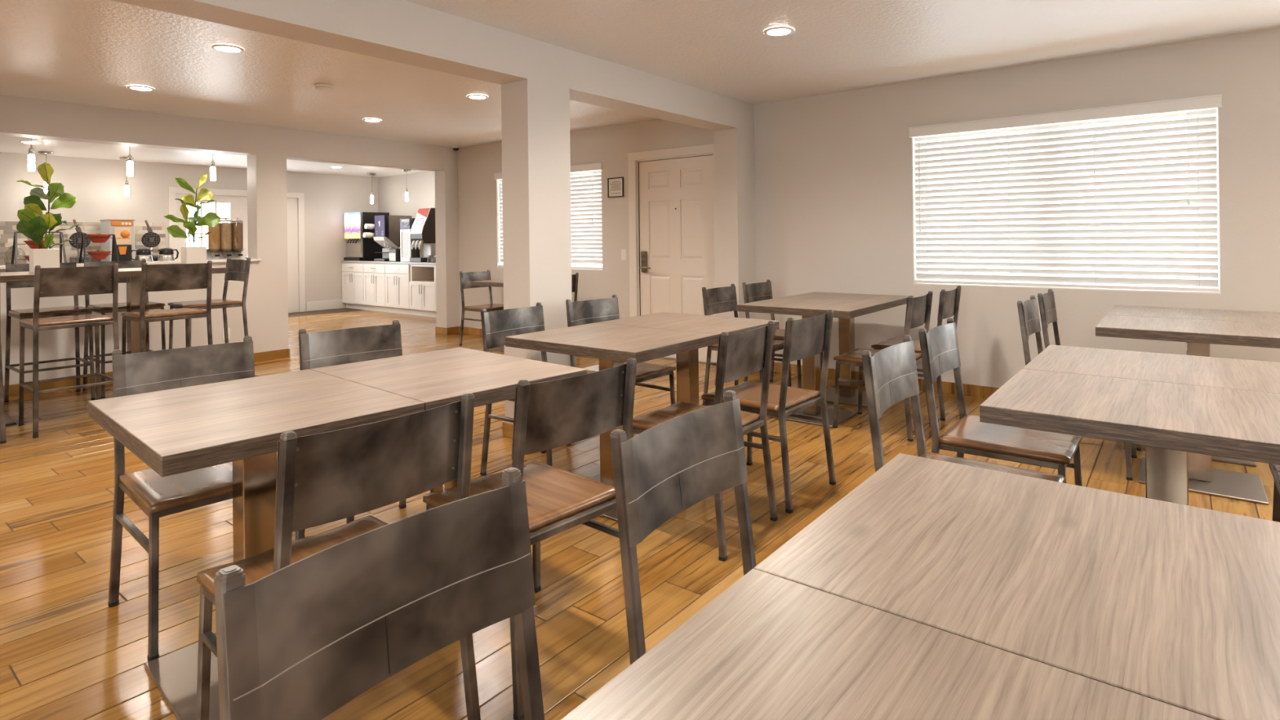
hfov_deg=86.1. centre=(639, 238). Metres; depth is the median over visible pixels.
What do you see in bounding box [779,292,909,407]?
dining table
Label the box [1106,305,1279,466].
dining table
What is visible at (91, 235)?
serving bowl
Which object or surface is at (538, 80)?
wall
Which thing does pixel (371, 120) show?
recessed light
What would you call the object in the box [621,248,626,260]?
light switch
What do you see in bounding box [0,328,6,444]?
bar stool
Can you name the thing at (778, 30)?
recessed light
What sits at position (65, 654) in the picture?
floor
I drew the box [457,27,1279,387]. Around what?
wall
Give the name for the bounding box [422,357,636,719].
dining chair
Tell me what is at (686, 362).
dining table
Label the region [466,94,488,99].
recessed light
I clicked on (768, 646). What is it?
dining table
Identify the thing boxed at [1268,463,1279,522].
dining chair
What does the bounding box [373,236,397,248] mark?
hood
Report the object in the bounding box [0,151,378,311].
wall
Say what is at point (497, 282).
dining table
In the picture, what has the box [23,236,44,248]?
serving bowl
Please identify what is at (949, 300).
dining chair
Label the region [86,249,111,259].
serving bowl
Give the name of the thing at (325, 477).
dining chair
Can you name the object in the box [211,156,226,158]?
recessed light
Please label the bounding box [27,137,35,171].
pendant lamp
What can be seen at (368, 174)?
pendant lamp
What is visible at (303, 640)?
dining chair
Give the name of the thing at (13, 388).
baseboard
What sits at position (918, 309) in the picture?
dining chair
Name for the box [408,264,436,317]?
base cabinet
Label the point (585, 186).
window blind
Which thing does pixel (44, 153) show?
pendant lamp
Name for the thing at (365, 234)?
paper cups
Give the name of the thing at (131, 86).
recessed light
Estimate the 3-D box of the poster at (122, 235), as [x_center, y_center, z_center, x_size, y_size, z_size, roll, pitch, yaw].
[-7.187,-0.032,9.517,0.006,0.235,0.190,-1,0,38]
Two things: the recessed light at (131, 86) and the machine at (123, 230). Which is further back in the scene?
the machine at (123, 230)
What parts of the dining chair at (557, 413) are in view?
seat, post, seat frame, leg, backrest, post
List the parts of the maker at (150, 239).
grid plate, control panel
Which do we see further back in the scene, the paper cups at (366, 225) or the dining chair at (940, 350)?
the paper cups at (366, 225)
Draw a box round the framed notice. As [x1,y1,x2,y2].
[607,177,623,197]
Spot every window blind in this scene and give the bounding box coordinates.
[493,162,602,269]
[908,94,1222,292]
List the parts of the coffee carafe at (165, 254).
lid, handle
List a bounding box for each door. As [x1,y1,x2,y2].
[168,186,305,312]
[627,143,715,363]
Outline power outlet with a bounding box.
[222,327,230,340]
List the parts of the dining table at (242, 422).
plate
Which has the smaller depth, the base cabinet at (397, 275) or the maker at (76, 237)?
the maker at (76, 237)
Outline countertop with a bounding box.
[341,260,435,265]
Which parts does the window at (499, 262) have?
frame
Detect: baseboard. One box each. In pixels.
[3,326,459,395]
[306,299,346,311]
[458,326,999,398]
[502,365,716,438]
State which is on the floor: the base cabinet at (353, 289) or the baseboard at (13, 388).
the base cabinet at (353, 289)
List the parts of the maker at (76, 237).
grid plate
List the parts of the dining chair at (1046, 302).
post, backrest, post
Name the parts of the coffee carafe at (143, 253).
handle, lid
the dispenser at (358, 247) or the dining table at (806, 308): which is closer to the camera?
the dining table at (806, 308)
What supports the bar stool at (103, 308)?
on the floor
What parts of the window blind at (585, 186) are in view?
rail, ladder cord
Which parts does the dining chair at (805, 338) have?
leg, seat, seat frame, post, backrest, post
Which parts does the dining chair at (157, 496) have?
post, leg, seat frame, backrest, seat, leg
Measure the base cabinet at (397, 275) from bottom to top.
0.835 m
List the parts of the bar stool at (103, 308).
post, leg, foot rail, foot rail, backrest, seat, seat frame, post, leg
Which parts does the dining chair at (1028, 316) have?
post, backrest, post, leg, leg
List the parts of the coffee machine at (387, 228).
panel, panel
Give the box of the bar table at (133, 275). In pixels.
[0,266,228,425]
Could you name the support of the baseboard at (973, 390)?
attached to the wall at (833, 171)
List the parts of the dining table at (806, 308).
plate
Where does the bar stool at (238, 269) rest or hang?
on the floor
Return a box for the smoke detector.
[313,83,333,92]
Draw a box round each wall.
[0,94,459,386]
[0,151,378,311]
[112,0,755,423]
[377,171,435,248]
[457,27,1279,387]
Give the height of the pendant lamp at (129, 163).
0.542 m
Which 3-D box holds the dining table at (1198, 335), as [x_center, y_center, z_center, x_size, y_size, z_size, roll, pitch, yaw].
[2.743,0.809,3.364,0.790,0.760,0.629,-1,0,38]
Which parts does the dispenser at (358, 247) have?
splash panel, panel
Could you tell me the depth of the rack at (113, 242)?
6.39 m
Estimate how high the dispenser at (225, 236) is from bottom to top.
0.474 m
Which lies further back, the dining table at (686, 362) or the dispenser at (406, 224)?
the dispenser at (406, 224)
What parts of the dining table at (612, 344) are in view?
plate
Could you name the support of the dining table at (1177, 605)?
on the floor
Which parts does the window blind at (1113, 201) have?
ladder cord, ladder cord, rail, ladder cord, pull cord, ladder cord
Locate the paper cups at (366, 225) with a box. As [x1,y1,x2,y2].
[364,223,374,230]
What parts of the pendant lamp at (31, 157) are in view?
lamp glass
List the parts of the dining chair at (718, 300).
post, backrest, post, seat, seat frame, leg, leg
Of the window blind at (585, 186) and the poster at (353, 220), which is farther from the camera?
the poster at (353, 220)
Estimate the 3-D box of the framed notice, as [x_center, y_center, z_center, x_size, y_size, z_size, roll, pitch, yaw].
[-0.261,-0.542,7.322,0.214,0.210,0.017,-1,0,38]
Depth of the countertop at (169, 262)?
6.43 m
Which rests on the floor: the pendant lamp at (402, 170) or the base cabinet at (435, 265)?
the base cabinet at (435, 265)
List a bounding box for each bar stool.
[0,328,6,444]
[4,260,95,402]
[17,262,119,438]
[82,258,165,398]
[121,260,213,355]
[167,257,250,349]
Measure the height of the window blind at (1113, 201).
1.229 m
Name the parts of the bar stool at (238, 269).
leg, leg, seat, seat frame, post, backrest, post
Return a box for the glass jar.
[8,244,22,248]
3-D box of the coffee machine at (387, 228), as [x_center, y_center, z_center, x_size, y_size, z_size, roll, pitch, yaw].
[-4.344,0.002,12.051,0.330,0.790,0.560,-1,0,38]
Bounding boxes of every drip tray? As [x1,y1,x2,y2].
[343,257,373,261]
[373,257,389,261]
[409,257,435,262]
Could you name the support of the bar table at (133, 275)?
on the floor
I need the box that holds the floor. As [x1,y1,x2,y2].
[0,307,1274,719]
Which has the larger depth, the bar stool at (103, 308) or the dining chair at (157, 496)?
the bar stool at (103, 308)
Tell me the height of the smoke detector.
0.049 m
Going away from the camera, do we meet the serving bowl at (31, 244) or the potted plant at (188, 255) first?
the potted plant at (188, 255)
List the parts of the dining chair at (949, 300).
seat, post, backrest, post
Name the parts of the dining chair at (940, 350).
post, backrest, post, seat frame, seat, leg, leg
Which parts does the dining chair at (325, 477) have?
leg, seat frame, post, seat, backrest, post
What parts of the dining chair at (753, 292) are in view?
post, backrest, post, seat, leg, leg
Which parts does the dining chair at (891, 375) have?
post, backrest, post, seat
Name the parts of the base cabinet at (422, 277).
door, door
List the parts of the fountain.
sign panel, panel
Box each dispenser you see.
[206,217,243,259]
[343,212,389,261]
[389,248,400,261]
[400,217,419,262]
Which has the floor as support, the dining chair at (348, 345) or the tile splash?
the dining chair at (348, 345)
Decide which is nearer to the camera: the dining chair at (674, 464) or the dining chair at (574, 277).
the dining chair at (674, 464)
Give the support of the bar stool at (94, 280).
on the floor
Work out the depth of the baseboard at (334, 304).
12.27 m
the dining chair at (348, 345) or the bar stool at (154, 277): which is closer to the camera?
the dining chair at (348, 345)
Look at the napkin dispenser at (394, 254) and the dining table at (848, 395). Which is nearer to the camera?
the dining table at (848, 395)
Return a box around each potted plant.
[16,162,83,273]
[164,173,220,263]
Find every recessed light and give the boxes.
[21,142,40,144]
[127,84,155,90]
[211,44,244,52]
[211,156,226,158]
[363,118,382,122]
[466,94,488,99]
[764,26,794,35]
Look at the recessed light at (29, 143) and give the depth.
8.12 m
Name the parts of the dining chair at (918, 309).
leg, leg, seat, seat frame, post, backrest, post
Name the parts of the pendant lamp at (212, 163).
lamp glass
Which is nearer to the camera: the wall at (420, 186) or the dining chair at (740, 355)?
the dining chair at (740, 355)
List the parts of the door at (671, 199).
lock plate, handle, panel, panel, panel, panel, panel, panel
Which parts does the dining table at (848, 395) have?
plate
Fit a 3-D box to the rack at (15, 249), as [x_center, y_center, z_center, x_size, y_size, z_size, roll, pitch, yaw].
[-5.343,0.103,6.095,0.208,0.322,0.351,-1,0,38]
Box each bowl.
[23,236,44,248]
[86,233,111,243]
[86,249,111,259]
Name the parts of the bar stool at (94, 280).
leg, post, foot rail, seat, seat frame, backrest, foot rail, leg, post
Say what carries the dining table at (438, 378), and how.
on the floor
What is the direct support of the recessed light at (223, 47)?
in the ceiling
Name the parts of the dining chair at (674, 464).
post, backrest, post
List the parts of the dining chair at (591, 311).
post, backrest, seat, seat frame, leg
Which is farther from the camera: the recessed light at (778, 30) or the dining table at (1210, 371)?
the recessed light at (778, 30)
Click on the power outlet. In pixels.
(228, 328)
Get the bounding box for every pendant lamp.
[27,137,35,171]
[38,151,53,193]
[119,156,133,195]
[126,155,133,176]
[210,152,215,181]
[366,173,376,204]
[401,168,411,201]
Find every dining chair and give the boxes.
[107,335,303,661]
[195,392,480,719]
[213,466,544,719]
[298,320,406,537]
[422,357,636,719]
[458,269,503,345]
[480,302,551,475]
[565,294,675,445]
[571,272,578,302]
[610,390,755,664]
[631,320,777,561]
[701,309,835,513]
[702,283,791,404]
[742,279,822,388]
[832,290,933,441]
[861,334,1064,483]
[871,285,961,420]
[918,317,1082,486]
[1017,295,1137,480]
[1037,288,1141,450]
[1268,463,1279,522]
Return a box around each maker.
[69,219,91,263]
[141,220,160,261]
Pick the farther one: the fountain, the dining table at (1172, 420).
the fountain
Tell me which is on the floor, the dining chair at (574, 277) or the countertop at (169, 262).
the dining chair at (574, 277)
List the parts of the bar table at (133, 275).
plate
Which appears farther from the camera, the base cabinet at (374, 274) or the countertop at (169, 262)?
the base cabinet at (374, 274)
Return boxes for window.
[496,169,602,270]
[911,107,1221,293]
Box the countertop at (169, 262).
[0,258,261,269]
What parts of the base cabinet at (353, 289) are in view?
door, drawer, door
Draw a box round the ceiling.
[0,0,1279,177]
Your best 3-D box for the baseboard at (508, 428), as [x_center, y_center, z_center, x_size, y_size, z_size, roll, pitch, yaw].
[0.108,1.174,5.270,0.264,0.087,2.780,-1,0,38]
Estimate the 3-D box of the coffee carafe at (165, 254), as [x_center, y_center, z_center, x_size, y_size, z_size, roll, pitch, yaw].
[-4.716,0.177,6.830,0.149,0.156,0.163,-1,0,-5]
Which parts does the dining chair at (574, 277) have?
backrest, post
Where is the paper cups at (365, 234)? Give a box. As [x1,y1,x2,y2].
[362,232,374,237]
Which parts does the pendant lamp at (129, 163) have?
lamp glass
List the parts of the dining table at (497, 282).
plate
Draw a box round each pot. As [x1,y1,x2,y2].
[134,254,153,261]
[157,253,175,261]
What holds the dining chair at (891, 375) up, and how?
on the floor
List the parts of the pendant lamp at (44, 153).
lamp glass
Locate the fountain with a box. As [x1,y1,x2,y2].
[409,208,435,262]
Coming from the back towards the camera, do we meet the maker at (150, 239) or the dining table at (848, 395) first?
the maker at (150, 239)
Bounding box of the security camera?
[451,146,460,151]
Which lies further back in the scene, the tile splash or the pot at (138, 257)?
the tile splash
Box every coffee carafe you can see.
[129,248,153,261]
[157,248,178,261]
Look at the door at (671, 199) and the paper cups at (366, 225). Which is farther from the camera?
the paper cups at (366, 225)
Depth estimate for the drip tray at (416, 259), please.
11.14 m
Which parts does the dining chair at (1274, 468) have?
seat, leg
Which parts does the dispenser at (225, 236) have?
lid, lid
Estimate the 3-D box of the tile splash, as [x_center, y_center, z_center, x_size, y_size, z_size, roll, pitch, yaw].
[-8.249,0.088,8.986,0.014,0.616,3.490,-1,0,38]
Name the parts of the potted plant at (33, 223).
planter, stem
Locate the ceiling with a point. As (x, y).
(89, 52)
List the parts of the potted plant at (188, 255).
planter, stem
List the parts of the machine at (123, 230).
header panel, spout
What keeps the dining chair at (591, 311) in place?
on the floor
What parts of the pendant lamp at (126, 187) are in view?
lamp glass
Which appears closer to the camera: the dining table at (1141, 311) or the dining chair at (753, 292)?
the dining table at (1141, 311)
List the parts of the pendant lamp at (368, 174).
lamp glass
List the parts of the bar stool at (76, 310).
post, backrest, foot rail, seat frame, seat, foot rail, post, leg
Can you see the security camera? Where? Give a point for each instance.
(455, 148)
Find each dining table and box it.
[88,368,424,719]
[310,346,586,493]
[471,279,504,351]
[505,323,717,521]
[560,568,1215,719]
[595,312,778,457]
[736,297,884,427]
[754,453,1279,719]
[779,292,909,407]
[979,368,1279,505]
[1022,344,1279,393]
[1095,314,1279,504]
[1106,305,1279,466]
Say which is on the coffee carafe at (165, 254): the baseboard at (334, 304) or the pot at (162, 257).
the pot at (162, 257)
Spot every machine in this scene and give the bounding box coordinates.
[99,219,135,262]
[373,215,412,261]
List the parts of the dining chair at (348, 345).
post, leg, backrest, post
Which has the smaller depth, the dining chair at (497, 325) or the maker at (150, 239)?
the dining chair at (497, 325)
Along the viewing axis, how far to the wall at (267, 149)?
6.95 m
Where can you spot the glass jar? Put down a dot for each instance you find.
(11, 246)
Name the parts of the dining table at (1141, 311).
plate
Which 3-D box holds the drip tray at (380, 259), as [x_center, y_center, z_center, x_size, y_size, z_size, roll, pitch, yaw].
[-4.347,0.375,12.050,0.320,0.045,0.530,-1,0,38]
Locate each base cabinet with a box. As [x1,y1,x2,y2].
[342,262,367,310]
[363,262,389,312]
[385,263,413,315]
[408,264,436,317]
[435,265,435,311]
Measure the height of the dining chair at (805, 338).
0.860 m
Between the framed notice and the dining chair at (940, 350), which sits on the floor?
the dining chair at (940, 350)
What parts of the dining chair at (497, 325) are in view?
post, backrest, post, leg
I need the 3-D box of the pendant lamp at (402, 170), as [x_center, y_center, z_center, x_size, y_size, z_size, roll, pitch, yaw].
[-3.970,-0.898,11.659,0.158,0.542,0.160,-1,0,38]
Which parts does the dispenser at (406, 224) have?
glass door, door frame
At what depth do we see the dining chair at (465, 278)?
7.96 m
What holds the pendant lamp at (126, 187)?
hanging from the ceiling
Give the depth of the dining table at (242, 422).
1.90 m
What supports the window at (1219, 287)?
in the wall at (833, 171)
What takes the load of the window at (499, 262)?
in the wall at (833, 171)
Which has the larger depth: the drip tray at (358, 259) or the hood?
the drip tray at (358, 259)
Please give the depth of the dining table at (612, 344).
3.15 m
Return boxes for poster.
[114,227,130,244]
[344,212,361,239]
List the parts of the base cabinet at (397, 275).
door, drawer, door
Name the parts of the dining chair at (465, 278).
post, backrest, seat, seat frame, post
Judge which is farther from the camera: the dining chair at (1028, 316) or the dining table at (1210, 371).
the dining chair at (1028, 316)
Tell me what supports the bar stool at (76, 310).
on the floor
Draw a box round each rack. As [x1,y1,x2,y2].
[10,231,66,264]
[79,234,119,263]
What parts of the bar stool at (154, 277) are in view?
leg, post, seat, seat frame, backrest, leg, post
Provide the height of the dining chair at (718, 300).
0.860 m
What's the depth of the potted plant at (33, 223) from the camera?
4.93 m
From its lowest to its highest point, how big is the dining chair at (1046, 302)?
0.860 m
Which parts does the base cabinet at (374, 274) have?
door, drawer, door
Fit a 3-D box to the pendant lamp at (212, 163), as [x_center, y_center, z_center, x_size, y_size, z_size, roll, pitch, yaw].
[-4.614,-0.891,7.403,0.158,0.542,0.160,-1,0,38]
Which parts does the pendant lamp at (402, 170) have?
lamp glass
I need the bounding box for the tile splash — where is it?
[0,221,165,265]
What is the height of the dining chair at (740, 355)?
0.860 m
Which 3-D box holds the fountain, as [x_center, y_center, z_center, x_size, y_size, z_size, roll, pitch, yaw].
[-3.442,-0.053,11.396,0.380,0.880,0.690,-1,0,38]

